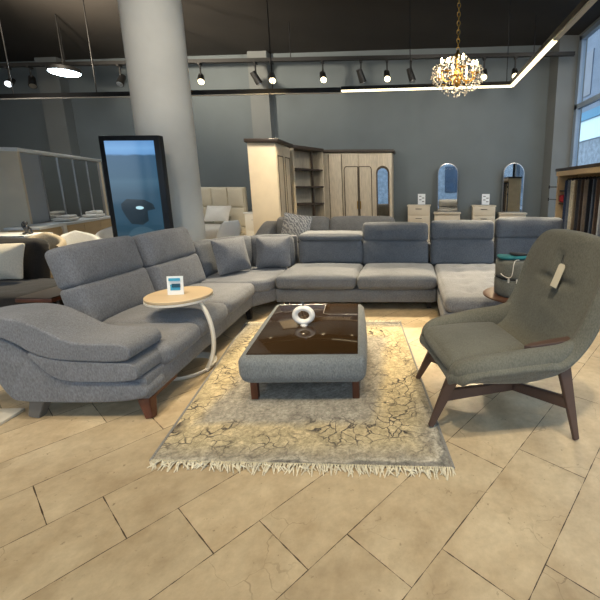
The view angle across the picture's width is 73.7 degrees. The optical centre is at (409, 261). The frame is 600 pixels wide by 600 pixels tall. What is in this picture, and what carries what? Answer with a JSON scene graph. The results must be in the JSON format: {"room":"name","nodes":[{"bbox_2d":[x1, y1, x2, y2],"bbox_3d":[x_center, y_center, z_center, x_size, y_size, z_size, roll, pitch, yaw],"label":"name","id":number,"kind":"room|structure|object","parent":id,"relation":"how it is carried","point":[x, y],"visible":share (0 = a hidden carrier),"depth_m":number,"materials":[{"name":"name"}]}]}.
{"room":"store","nodes":[
{"label":"store","id":0,"kind":"room"},
{"bbox_2d":[117,0,205,241],"bbox_3d":[-3.200,-1.918,4.942,0.670,4.850,0.670,0,11,0],"label":"column","id":1,"kind":"structure","parent":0,"point":[153,33],"depth_m":4.67,"materials":[{"name":"paint"}]},
{"bbox_2d":[0,45,550,239],"bbox_3d":[-4.400,-2.989,10.365,16.480,4.850,0.199,1,11,5],"label":"wall","id":2,"kind":"structure","parent":0,"point":[483,131],"depth_m":9.88,"materials":[{"name":"paint"}]},
{"bbox_2d":[34,57,79,155],"bbox_3d":[-9.600,-3.034,10.595,0.620,4.850,0.260,1,11,5],"label":"trim","id":3,"kind":"structure","parent":2,"relation":"attached to","point":[58,113],"depth_m":10.29,"materials":[{"name":"paint"}]},
{"bbox_2d":[247,51,274,137],"bbox_3d":[-3.850,-2.941,10.121,0.500,4.850,0.220,1,11,5],"label":"trim","id":4,"kind":"structure","parent":2,"relation":"attached to","point":[262,112],"depth_m":9.79,"materials":[{"name":"paint"}]},
{"bbox_2d":[0,299,599,599],"bbox_3d":[-4.400,0.722,4.474,16.800,0.150,15.300,0,11,0],"label":"floor","id":5,"kind":"structure","parent":0,"point":[84,516],"depth_m":1.77,"materials":[{"name":"tile"}]},
{"bbox_2d":[0,408,24,424],"bbox_3d":[-2.930,1.040,2.417,0.620,0.022,0.340,0,11,-2],"label":"stone slab","id":6,"kind":"object","parent":5,"relation":"on","point":[6,414],"visible":1,"depth_m":2.53,"materials":[{"name":"stone"}]},
{"bbox_2d":[0,232,52,237],"bbox_3d":[-5.700,0.034,5.354,1.100,0.860,0.428,0,11,0],"label":"table","id":7,"kind":"object","parent":5,"relation":"on","point":[2,234],"visible":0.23,"depth_m":5.22,"materials":[{"name":"white paint"}]},
{"bbox_2d":[21,221,33,234],"bbox_3d":[-5.270,-0.472,5.233,0.132,0.178,0.109,-7,13,-30],"label":"figurine","id":8,"kind":"object","parent":7,"relation":"on","point":[25,227],"visible":1,"depth_m":5.21,"materials":[{"name":"grey metal"}]},
{"bbox_2d":[0,237,63,306],"bbox_3d":[-4.860,0.219,4.274,2.020,0.915,1.001,0,11,0],"label":"sofa","id":9,"kind":"object","parent":5,"relation":"on","point":[36,270],"visible":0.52,"depth_m":4.47,"materials":[{"name":"black fabric"}]},
{"bbox_2d":[0,243,24,279],"bbox_3d":[-4.619,-0.004,4.277,0.486,0.400,0.224,-2,11,-8],"label":"throw pillow","id":10,"kind":"object","parent":9,"relation":"on","point":[11,255],"visible":1,"depth_m":4.25,"materials":[{"name":"white fabric"}]},
{"bbox_2d":[15,286,63,304],"bbox_3d":[-3.470,0.534,3.755,0.340,0.498,0.430,0,11,0],"label":"end table","id":11,"kind":"object","parent":5,"relation":"on","point":[51,295],"visible":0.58,"depth_m":3.54,"materials":[{"name":"brown wood"}]},
{"bbox_2d":[29,232,66,277],"bbox_3d":[-4.879,0.062,5.111,0.479,0.902,0.405,-6,13,-29],"label":"tub chair","id":12,"kind":"object","parent":5,"relation":"on","point":[54,241],"visible":0.17,"depth_m":5.16,"materials":[{"name":"beige fabric"}]},
{"bbox_2d":[0,147,108,231],"bbox_3d":[-6.936,-1.004,7.384,0.740,2.110,2.809,-3,12,-17],"label":"partition wall","id":13,"kind":"structure","parent":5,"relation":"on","point":[36,186],"depth_m":6.66,"materials":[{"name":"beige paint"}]},
{"bbox_2d":[3,216,111,235],"bbox_3d":[-6.130,-0.305,6.954,0.445,0.905,2.543,-3,12,-15],"label":"sideboard","id":14,"kind":"object","parent":5,"relation":"on","point":[92,225],"visible":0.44,"depth_m":6.58,"materials":[{"name":"beige wood"}]},
{"bbox_2d":[52,215,79,221],"bbox_3d":[-6.084,-0.777,6.715,0.283,0.109,0.355,-3,12,-15],"label":"linens","id":15,"kind":"object","parent":14,"relation":"on","point":[63,218],"visible":1,"depth_m":6.62,"materials":[{"name":"white fabric"}]},
{"bbox_2d":[82,211,104,216],"bbox_3d":[-6.343,-0.965,7.619,0.283,0.129,0.355,-3,12,-15],"label":"linens","id":16,"kind":"object","parent":14,"relation":"on","point":[88,213],"visible":1,"depth_m":7.52,"materials":[{"name":"white fabric"}]},
{"bbox_2d":[61,230,99,244],"bbox_3d":[-5.046,-0.049,5.827,0.465,0.842,0.539,11,16,44],"label":"tub chair","id":17,"kind":"object","parent":5,"relation":"on","point":[73,237],"visible":0.15,"depth_m":5.89,"materials":[{"name":"white fabric"}]},
{"bbox_2d":[95,226,112,238],"bbox_3d":[-4.957,-0.169,6.436,0.465,0.842,0.539,11,16,44],"label":"tub chair","id":18,"kind":"object","parent":5,"relation":"on","point":[107,232],"visible":0.12,"depth_m":6.39,"materials":[{"name":"white fabric"}]},
{"bbox_2d":[98,135,173,236],"bbox_3d":[-3.277,-0.460,4.679,0.800,2.090,0.320,1,11,3],"label":"digital display","id":19,"kind":"object","parent":5,"relation":"on","point":[134,166],"visible":0.59,"depth_m":4.52,"materials":[{"name":"black plastic"}]},
{"bbox_2d":[143,286,216,380],"bbox_3d":[-1.901,0.583,3.208,0.504,0.642,0.575,-10,15,-43],"label":"side table","id":20,"kind":"object","parent":5,"relation":"on","point":[192,295],"visible":0.85,"depth_m":3.11,"materials":[{"name":"brown wood"}]},
{"bbox_2d":[166,276,183,294],"bbox_3d":[-1.930,0.193,3.126,0.123,0.154,0.026,-2,11,-8],"label":"display card","id":21,"kind":"object","parent":20,"relation":"on","point":[175,284],"visible":1,"depth_m":3.12,"materials":[{"name":"white paper"}]},
{"bbox_2d":[168,278,179,289],"bbox_3d":[-1.929,0.182,3.118,0.087,0.102,0.009,-2,11,-8],"label":"print","id":22,"kind":"object","parent":21,"relation":"attached to","point":[173,283],"depth_m":3.12},
{"bbox_2d":[201,187,247,238],"bbox_3d":[-5.046,-0.959,8.734,1.720,1.500,2.070,1,11,5],"label":"bed","id":23,"kind":"object","parent":5,"relation":"on","point":[236,197],"visible":0.27,"depth_m":9.48,"materials":[{"name":"beige fabric"}]},
{"bbox_2d":[204,206,231,220],"bbox_3d":[-4.641,-1.172,9.164,0.627,0.369,0.267,1,11,5],"label":"pillow","id":24,"kind":"object","parent":23,"relation":"on","point":[213,213],"visible":0.94,"depth_m":9.08,"materials":[{"name":"white fabric"}]},
{"bbox_2d":[216,220,239,237],"bbox_3d":[-3.311,-0.288,6.818,0.507,0.933,0.458,6,13,29],"label":"shell chair","id":25,"kind":"object","parent":5,"relation":"on","point":[227,228],"visible":0.31,"depth_m":6.60,"materials":[{"name":"grey fabric"}]},
{"bbox_2d":[243,212,253,235],"bbox_3d":[-3.800,-0.814,9.571,0.520,0.890,0.465,1,11,5],"label":"nightstand","id":26,"kind":"object","parent":5,"relation":"on","point":[249,224],"visible":0.25,"depth_m":9.34,"materials":[{"name":"white paint"}]},
{"bbox_2d":[244,138,292,235],"bbox_3d":[-2.850,-1.269,7.955,0.660,2.410,0.980,0,11,0],"label":"wardrobe","id":27,"kind":"object","parent":5,"relation":"on","point":[268,158],"visible":0.66,"depth_m":7.50,"materials":[{"name":"beige paint"}]},
{"bbox_2d":[0,217,562,418],"bbox_3d":[-0.354,0.184,4.052,5.148,1.093,3.480,0,11,0],"label":"sectional sofa","id":28,"kind":"object","parent":5,"relation":"on","point":[103,344],"visible":0.77,"depth_m":3.64,"materials":[{"name":"grey fabric"}]},
{"bbox_2d":[111,323,199,364],"bbox_3d":[-2.124,0.612,2.839,0.911,0.219,0.511,-1,11,-3],"label":"seat cushion","id":29,"kind":"object","parent":28,"relation":"on","point":[176,341],"depth_m":2.82,"materials":[{"name":"grey fabric"}]},
{"bbox_2d":[103,303,227,336],"bbox_3d":[-2.156,0.511,3.349,0.911,0.219,0.552,-1,11,-3],"label":"seat cushion","id":30,"kind":"object","parent":28,"relation":"on","point":[133,312],"depth_m":3.21,"materials":[{"name":"grey fabric"}]},
{"bbox_2d":[189,283,254,314],"bbox_3d":[-2.196,0.385,3.988,0.911,0.220,0.773,-1,11,-3],"label":"seat cushion","id":31,"kind":"object","parent":28,"relation":"on","point":[236,296],"depth_m":3.97,"materials":[{"name":"grey fabric"}]},
{"bbox_2d":[210,237,251,274],"bbox_3d":[-2.237,-0.086,4.772,0.252,0.421,0.455,7,13,31],"label":"cushion","id":32,"kind":"object","parent":28,"relation":"on","point":[231,255],"visible":1,"depth_m":4.67,"materials":[{"name":"grey fabric"}]},
{"bbox_2d":[200,266,287,291],"bbox_3d":[-2.161,0.194,4.928,1.078,0.150,1.145,0,11,0],"label":"seat cushion","id":33,"kind":"object","parent":28,"relation":"on","point":[264,279],"depth_m":4.58,"materials":[{"name":"grey fabric"}]},
{"bbox_2d":[256,236,290,266],"bbox_3d":[-1.830,-0.138,5.087,0.455,0.402,0.250,-1,11,-6],"label":"cushion","id":34,"kind":"object","parent":28,"relation":"on","point":[271,251],"visible":1,"depth_m":5.02,"materials":[{"name":"grey fabric"}]},
{"bbox_2d":[275,263,362,289],"bbox_3d":[-1.143,0.174,4.978,1.000,0.230,0.878,0,11,0],"label":"seat cushion","id":35,"kind":"object","parent":28,"relation":"on","point":[301,276],"depth_m":4.59,"materials":[{"name":"fabric"}]},
{"bbox_2d":[356,263,436,289],"bbox_3d":[-0.160,0.174,4.978,0.995,0.230,0.878,0,11,0],"label":"seat cushion","id":36,"kind":"object","parent":28,"relation":"on","point":[373,276],"depth_m":4.59,"materials":[{"name":"fabric"}]},
{"bbox_2d":[434,263,502,311],"bbox_3d":[0.945,0.261,4.567,1.224,0.209,1.784,0,11,0],"label":"seat cushion","id":37,"kind":"object","parent":28,"relation":"on","point":[459,287],"depth_m":4.23,"materials":[{"name":"grey fabric"}]},
{"bbox_2d":[147,320,455,480],"bbox_3d":[-0.797,0.898,3.130,1.750,0.026,2.620,-2,11,-8],"label":"rug","id":38,"kind":"object","parent":5,"relation":"on","point":[318,424],"visible":0.73,"depth_m":2.45,"materials":[{"name":"fabric"}]},
{"bbox_2d":[238,304,366,398],"bbox_3d":[-0.815,0.695,3.195,0.926,0.372,1.302,-1,11,-5],"label":"coffee table","id":39,"kind":"object","parent":38,"relation":"on","point":[333,347],"visible":0.98,"depth_m":2.71,"materials":[{"name":"grey fabric"}]},
{"bbox_2d":[292,302,314,325],"bbox_3d":[-0.875,0.426,3.122,0.187,0.195,0.060,0,11,0],"label":"ring vase","id":40,"kind":"object","parent":39,"relation":"on","point":[303,322],"visible":1,"depth_m":3.11,"materials":[{"name":"white ceramic"}]},
{"bbox_2d":[289,145,325,216],"bbox_3d":[-2.538,-1.496,9.103,0.485,2.410,1.020,6,13,27],"label":"corner shelf","id":41,"kind":"object","parent":5,"relation":"on","point":[307,170],"visible":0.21,"depth_m":9.27,"materials":[{"name":"dark veneer"},{"name":"light wood"}]},
{"bbox_2d":[255,216,394,262],"bbox_3d":[-1.410,-0.327,6.900,2.660,0.970,0.985,0,11,0],"label":"sofa","id":42,"kind":"object","parent":5,"relation":"on","point":[352,223],"visible":0.28,"depth_m":7.03,"materials":[{"name":"grey fabric"}]},
{"bbox_2d":[281,213,311,240],"bbox_3d":[-2.031,-0.611,6.767,0.576,0.523,0.245,1,11,6],"label":"throw pillow","id":43,"kind":"object","parent":42,"relation":"on","point":[293,224],"visible":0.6,"depth_m":6.69,"materials":[{"name":"fabric"}]},
{"bbox_2d":[323,149,395,219],"bbox_3d":[-1.369,-1.647,9.868,1.980,2.410,0.540,1,11,3],"label":"wardrobe","id":44,"kind":"object","parent":5,"relation":"on","point":[357,182],"visible":0.65,"depth_m":9.57,"materials":[{"name":"brown wood"}]},
{"bbox_2d":[377,168,387,215],"bbox_3d":[-0.682,-1.571,9.611,0.260,1.560,0.006,1,11,3],"label":"mirror","id":45,"kind":"object","parent":44,"relation":"attached to","point":[382,173],"depth_m":9.57,"materials":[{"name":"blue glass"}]},
{"bbox_2d":[407,204,430,242],"bbox_3d":[0.239,-0.972,9.973,0.600,1.045,0.438,1,11,5],"label":"dresser","id":46,"kind":"object","parent":5,"relation":"on","point":[416,213],"visible":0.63,"depth_m":9.72,"materials":[{"name":"beige paint"}]},
{"bbox_2d":[418,194,424,204],"bbox_3d":[0.300,-1.620,9.829,0.190,0.279,0.090,1,11,5],"label":"sign holder","id":47,"kind":"object","parent":46,"relation":"on","point":[421,197],"visible":1,"depth_m":9.82,"materials":[{"name":"plastic"}]},
{"bbox_2d":[434,163,460,219],"bbox_3d":[0.968,-1.496,9.854,0.700,2.080,0.340,1,11,5],"label":"arched mirror","id":48,"kind":"object","parent":5,"relation":"on","point":[447,178],"visible":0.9,"depth_m":9.79,"materials":[{"name":"mirror"}]},
{"bbox_2d":[471,205,495,240],"bbox_3d":[1.879,-0.944,9.832,0.600,1.045,0.438,1,11,5],"label":"dresser","id":49,"kind":"object","parent":5,"relation":"on","point":[479,212],"visible":0.5,"depth_m":9.57,"materials":[{"name":"beige paint"}]},
{"bbox_2d":[482,194,489,204],"bbox_3d":[1.930,-1.592,9.689,0.190,0.279,0.090,1,11,5],"label":"sign holder","id":50,"kind":"object","parent":49,"relation":"on","point":[485,197],"visible":0.94,"depth_m":9.68,"materials":[{"name":"plastic"}]},
{"bbox_2d":[483,287,508,302],"bbox_3d":[0.945,0.557,3.463,0.570,0.566,0.570,0,11,0],"label":"side table","id":51,"kind":"object","parent":5,"relation":"on","point":[489,293],"visible":0.18,"depth_m":3.32,"materials":[{"name":"brown wood"}]},
{"bbox_2d":[494,258,524,297],"bbox_3d":[0.945,0.118,3.363,0.386,0.333,0.393,0,11,0],"label":"storage basket","id":52,"kind":"object","parent":51,"relation":"on","point":[507,272],"visible":0.48,"depth_m":3.23,"materials":[{"name":"grey fabric"}]},
{"bbox_2d":[498,252,526,259],"bbox_3d":[0.894,-0.056,3.301,0.257,0.064,0.170,0,11,0],"label":"folded cloth","id":53,"kind":"object","parent":52,"relation":"on","point":[513,255],"visible":0.88,"depth_m":3.24,"materials":[{"name":"teal fabric"}]},
{"bbox_2d":[416,229,599,439],"bbox_3d":[0.630,0.403,2.567,1.142,1.206,0.978,-3,11,-14],"label":"lounge chair","id":54,"kind":"object","parent":5,"relation":"on","point":[542,330],"visible":1,"depth_m":2.42,"materials":[{"name":"grey fabric"}]},
{"bbox_2d":[424,322,523,369],"bbox_3d":[0.430,0.550,2.560,0.580,0.160,0.600,-3,11,-14],"label":"seat cushion","id":55,"kind":"object","parent":54,"relation":"on","point":[448,343],"depth_m":2.46,"materials":[{"name":"grey fabric"}]},
{"bbox_2d":[550,255,564,287],"bbox_3d":[0.982,0.063,2.519,0.077,0.220,0.052,0,11,2],"label":"price tag","id":56,"kind":"object","parent":54,"relation":"hanging from","point":[561,267],"visible":1,"depth_m":2.52,"materials":[{"name":"beige paper"}]},
{"bbox_2d":[497,163,526,217],"bbox_3d":[2.618,-1.468,9.713,0.700,2.080,0.340,1,11,5],"label":"arched mirror","id":57,"kind":"object","parent":5,"relation":"on","point":[513,173],"visible":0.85,"depth_m":9.65,"materials":[{"name":"mirror"}]},
{"bbox_2d":[548,163,599,217],"bbox_3d":[2.799,-0.568,5.911,0.492,1.825,2.936,1,11,3],"label":"display rack","id":58,"kind":"object","parent":5,"relation":"on","point":[585,171],"visible":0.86,"depth_m":6.64,"materials":[{"name":"brown wood"}]},
{"bbox_2d":[559,195,563,202],"bbox_3d":[2.850,-1.148,6.892,0.260,0.150,0.200,1,11,3],"label":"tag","id":59,"kind":"object","parent":58,"relation":"on","point":[561,197],"visible":0.31,"depth_m":6.83,"materials":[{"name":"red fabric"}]},
{"bbox_2d":[562,179,572,228],"bbox_3d":[2.838,-0.765,6.764,0.269,1.442,0.069,1,11,3],"label":"sample","id":60,"kind":"object","parent":58,"relation":"hanging from","point":[566,181],"visible":0.2,"depth_m":6.70,"materials":[{"name":"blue fabric"}]},
{"bbox_2d":[564,177,577,228],"bbox_3d":[2.829,-0.737,6.621,0.269,1.442,0.070,1,11,3],"label":"sample","id":61,"kind":"object","parent":58,"relation":"hanging from","point":[569,181],"visible":0.2,"depth_m":6.56,"materials":[{"name":"grey fabric"}]},
{"bbox_2d":[567,177,580,229],"bbox_3d":[2.821,-0.709,6.477,0.269,1.442,0.069,1,11,3],"label":"sample","id":62,"kind":"object","parent":58,"relation":"hanging from","point":[572,181],"visible":0.21,"depth_m":6.42,"materials":[{"name":"beige fabric"}]},
{"bbox_2d":[570,177,582,229],"bbox_3d":[2.812,-0.681,6.334,0.269,1.442,0.070,1,11,3],"label":"sample","id":63,"kind":"object","parent":58,"relation":"hanging from","point":[576,180],"visible":0.15,"depth_m":6.26,"materials":[{"name":"beige fabric"}]},
{"bbox_2d":[573,179,581,230],"bbox_3d":[2.803,-0.652,6.191,0.269,1.442,0.070,1,11,3],"label":"sample","id":64,"kind":"object","parent":58,"relation":"hanging from","point":[579,180],"visible":0.24,"depth_m":6.13,"materials":[{"name":"grey fabric"}]},
{"bbox_2d":[577,176,590,230],"bbox_3d":[2.794,-0.624,6.048,0.269,1.442,0.070,1,11,3],"label":"sample","id":65,"kind":"object","parent":58,"relation":"hanging from","point":[583,180],"visible":0.23,"depth_m":5.99,"materials":[{"name":"brown fabric"}]},
{"bbox_2d":[580,176,595,231],"bbox_3d":[2.785,-0.596,5.905,0.269,1.442,0.070,1,11,3],"label":"sample","id":66,"kind":"object","parent":58,"relation":"hanging from","point":[586,183],"visible":0.28,"depth_m":5.84,"materials":[{"name":"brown fabric"}]},
{"bbox_2d":[584,177,597,232],"bbox_3d":[2.776,-0.568,5.761,0.269,1.442,0.069,1,11,3],"label":"sample","id":67,"kind":"object","parent":58,"relation":"hanging from","point":[590,185],"visible":0.3,"depth_m":5.70,"materials":[{"name":"black fabric"}]},
{"bbox_2d":[588,178,597,233],"bbox_3d":[2.768,-0.539,5.618,0.269,1.442,0.070,1,11,3],"label":"sample","id":68,"kind":"object","parent":58,"relation":"hanging from","point":[594,179],"visible":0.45,"depth_m":5.54,"materials":[{"name":"fabric"}]},
{"bbox_2d":[591,178,599,234],"bbox_3d":[2.759,-0.511,5.474,0.269,1.442,0.070,1,11,3],"label":"sample","id":69,"kind":"object","parent":58,"relation":"hanging from","point":[597,195],"visible":0.44,"depth_m":5.42,"materials":[{"name":"fabric"}]},
{"bbox_2d":[596,200,599,236],"bbox_3d":[2.750,-0.483,5.332,0.269,1.442,0.070,1,11,3],"label":"sample","id":70,"kind":"object","parent":58,"relation":"hanging from","point":[598,218],"visible":0.18,"depth_m":5.31,"materials":[{"name":"grey fabric"}]},
{"bbox_2d":[0,0,599,61],"bbox_3d":[-4.400,-4.183,3.506,16.800,0.150,15.300,0,11,0],"label":"ceiling","id":71,"kind":"structure","parent":0,"point":[211,27],"depth_m":7.99,"materials":[{"name":"black paint"}]},
{"bbox_2d":[46,14,81,76],"bbox_3d":[-7.000,-4.344,7.603,0.540,1.120,0.540,0,11,0],"label":"round lamp","id":72,"kind":"object","parent":71,"relation":"hanging from","point":[62,69],"visible":1,"depth_m":7.56,"materials":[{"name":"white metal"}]},
{"bbox_2d":[48,69,80,76],"bbox_3d":[-7.000,-3.819,7.706,0.510,0.049,0.510,0,11,0],"label":"diffuser","id":73,"kind":"object","parent":72,"relation":"attached to","point":[62,72],"depth_m":7.61,"materials":[{"name":"white plastic"}]},
{"bbox_2d":[0,0,341,99],"bbox_3d":[-5.295,-3.662,6.146,8.435,1.895,0.078,1,11,4],"label":"rail","id":74,"kind":"object","parent":71,"relation":"hanging from","point":[332,90],"visible":0.79,"depth_m":6.15,"materials":[{"name":"black metal"}]},
{"bbox_2d":[0,15,574,67],"bbox_3d":[-3.850,-4.600,7.981,14.326,0.765,0.090,1,11,3],"label":"track","id":75,"kind":"object","parent":71,"relation":"hanging from","point":[565,53],"visible":0.73,"depth_m":7.90,"materials":[{"name":"black metal"}]},
{"bbox_2d":[3,66,15,86],"bbox_3d":[-8.852,-4.069,8.388,0.150,0.434,0.286,-6,13,-29],"label":"spotlight","id":76,"kind":"object","parent":75,"relation":"hanging from","point":[7,82],"visible":0.86,"depth_m":8.34,"materials":[{"name":"black metal"}]},
{"bbox_2d":[26,66,36,88],"bbox_3d":[-8.322,-4.056,8.364,0.149,0.451,0.256,-7,13,-33],"label":"spotlight","id":77,"kind":"object","parent":75,"relation":"hanging from","point":[32,83],"visible":1,"depth_m":8.33,"materials":[{"name":"black metal"}]},
{"bbox_2d":[116,64,125,86],"bbox_3d":[-6.269,-4.031,8.239,0.152,0.451,0.256,0,11,0],"label":"spotlight","id":78,"kind":"object","parent":75,"relation":"hanging from","point":[120,81],"visible":1,"depth_m":8.21,"materials":[{"name":"black metal"}]},
{"bbox_2d":[197,62,204,84],"bbox_3d":[-4.487,-4.013,8.131,0.150,0.445,0.277,-6,13,-27],"label":"spotlight","id":79,"kind":"object","parent":75,"relation":"hanging from","point":[201,80],"visible":1,"depth_m":8.09,"materials":[{"name":"black metal"}]},
{"bbox_2d":[250,61,261,84],"bbox_3d":[-3.274,-3.997,8.073,0.246,0.453,0.149,-7,13,-32],"label":"spotlight","id":80,"kind":"object","parent":75,"relation":"hanging from","point":[256,78],"visible":1,"depth_m":8.03,"materials":[{"name":"black metal"}]},
{"bbox_2d":[269,61,275,83],"bbox_3d":[-2.931,-3.995,8.040,0.150,0.445,0.277,-5,12,-25],"label":"spotlight","id":81,"kind":"object","parent":75,"relation":"hanging from","point":[273,74],"visible":0.8,"depth_m":7.99,"materials":[{"name":"white glass"}]},
{"bbox_2d":[320,60,326,82],"bbox_3d":[-1.822,-3.983,7.980,0.150,0.446,0.275,-3,11,-13],"label":"spotlight","id":82,"kind":"object","parent":75,"relation":"hanging from","point":[323,78],"visible":1,"depth_m":7.93,"materials":[{"name":"black metal"}]},
{"bbox_2d":[356,59,365,83],"bbox_3d":[-1.016,-3.969,7.933,0.149,0.454,0.238,6,13,27],"label":"spotlight","id":83,"kind":"object","parent":75,"relation":"hanging from","point":[361,77],"visible":1,"depth_m":7.90,"materials":[{"name":"black metal"}]},
{"bbox_2d":[384,59,390,81],"bbox_3d":[-0.472,-3.966,7.899,0.158,0.447,0.273,0,11,0],"label":"spotlight","id":84,"kind":"object","parent":75,"relation":"hanging from","point":[387,77],"visible":1,"depth_m":7.85,"materials":[{"name":"white glass"}]},
{"bbox_2d":[407,58,415,82],"bbox_3d":[0.026,-3.956,7.864,0.204,0.453,0.150,0,11,0],"label":"spotlight","id":85,"kind":"object","parent":75,"relation":"hanging from","point":[411,76],"visible":1,"depth_m":7.83,"materials":[{"name":"black metal"}]},
{"bbox_2d":[480,57,486,80],"bbox_3d":[1.510,-3.943,7.782,0.150,0.446,0.274,1,11,6],"label":"spotlight","id":86,"kind":"object","parent":75,"relation":"hanging from","point":[484,58],"visible":0.82,"depth_m":7.74,"materials":[{"name":"black metal"}]},
{"bbox_2d":[511,56,517,77],"bbox_3d":[2.150,-3.937,7.743,0.150,0.445,0.277,3,11,13],"label":"spotlight","id":87,"kind":"object","parent":75,"relation":"hanging from","point":[514,70],"visible":0.69,"depth_m":7.70,"materials":[{"name":"black metal"}]},
{"bbox_2d":[430,0,483,97],"bbox_3d":[0.573,-3.138,4.476,0.658,2.267,0.659,0,11,0],"label":"chandelier","id":88,"kind":"object","parent":71,"relation":"hanging from","point":[457,75],"visible":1,"depth_m":4.58,"materials":[{"name":"gold metal"}]},
{"bbox_2d":[341,0,596,91],"bbox_3d":[0.242,-3.052,2.997,2.652,1.873,5.864,0,11,0],"label":"led light","id":89,"kind":"object","parent":71,"relation":"hanging from","point":[583,6],"visible":1,"depth_m":5.46,"materials":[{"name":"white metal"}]},
{"bbox_2d":[341,85,509,91],"bbox_3d":[0.225,-2.676,5.866,2.628,0.026,0.048,1,11,7],"label":"diffuser","id":90,"kind":"object","parent":89,"relation":"attached to","point":[394,87],"depth_m":5.87,"materials":[{"name":"beige plastic"}]},
{"bbox_2d":[510,39,556,86],"bbox_3d":[1.515,-2.471,4.823,0.048,0.026,1.820,0,11,1],"label":"diffuser","id":91,"kind":"object","parent":89,"relation":"attached to","point":[547,46],"depth_m":4.57,"materials":[{"name":"beige plastic"}]},
{"bbox_2d":[553,0,596,40],"bbox_3d":[1.480,-1.935,2.110,0.050,0.020,3.690,0,11,1],"label":"diffuser","id":92,"kind":"object","parent":89,"relation":"attached to","point":[585,6],"depth_m":3.43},
{"bbox_2d":[569,17,599,165],"bbox_3d":[3.900,-1.585,3.255,0.200,4.850,13.400,0,11,0],"label":"wall","id":93,"kind":"structure","parent":0,"point":[598,19],"depth_m":8.73,"materials":[{"name":"paint"}]},
{"bbox_2d":[540,35,578,216],"bbox_3d":[3.590,-2.776,9.288,0.420,4.850,0.560,0,11,0],"label":"column","id":94,"kind":"structure","parent":93,"relation":"attached to","point":[562,73],"depth_m":8.96,"materials":[{"name":"paint"}]},
{"bbox_2d":[569,20,599,166],"bbox_3d":[3.860,-1.728,3.201,0.100,4.450,11.750,0,11,0],"label":"window","id":95,"kind":"structure","parent":93,"relation":"in","point":[578,105],"depth_m":8.59,"materials":[{"name":"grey metal"}]},
{"label":"outside","id":96,"kind":"structure","parent":0,"visible":0},
{"bbox_3d":[0.000,1.146,3.284,70.000,0.200,70.000,0,11,0],"label":"ground","id":97,"kind":"structure","parent":96,"visible":0},
{"bbox_2d":[577,29,599,165],"bbox_3d":[11.450,-7.415,14.845,1.300,12.100,34.000,0,11,0],"label":"building","id":98,"kind":"structure","parent":97,"relation":"on","point":[589,143],"depth_m":23.07,"materials":[{"name":"glass"},{"name":"concrete"},{"name":"metal"}]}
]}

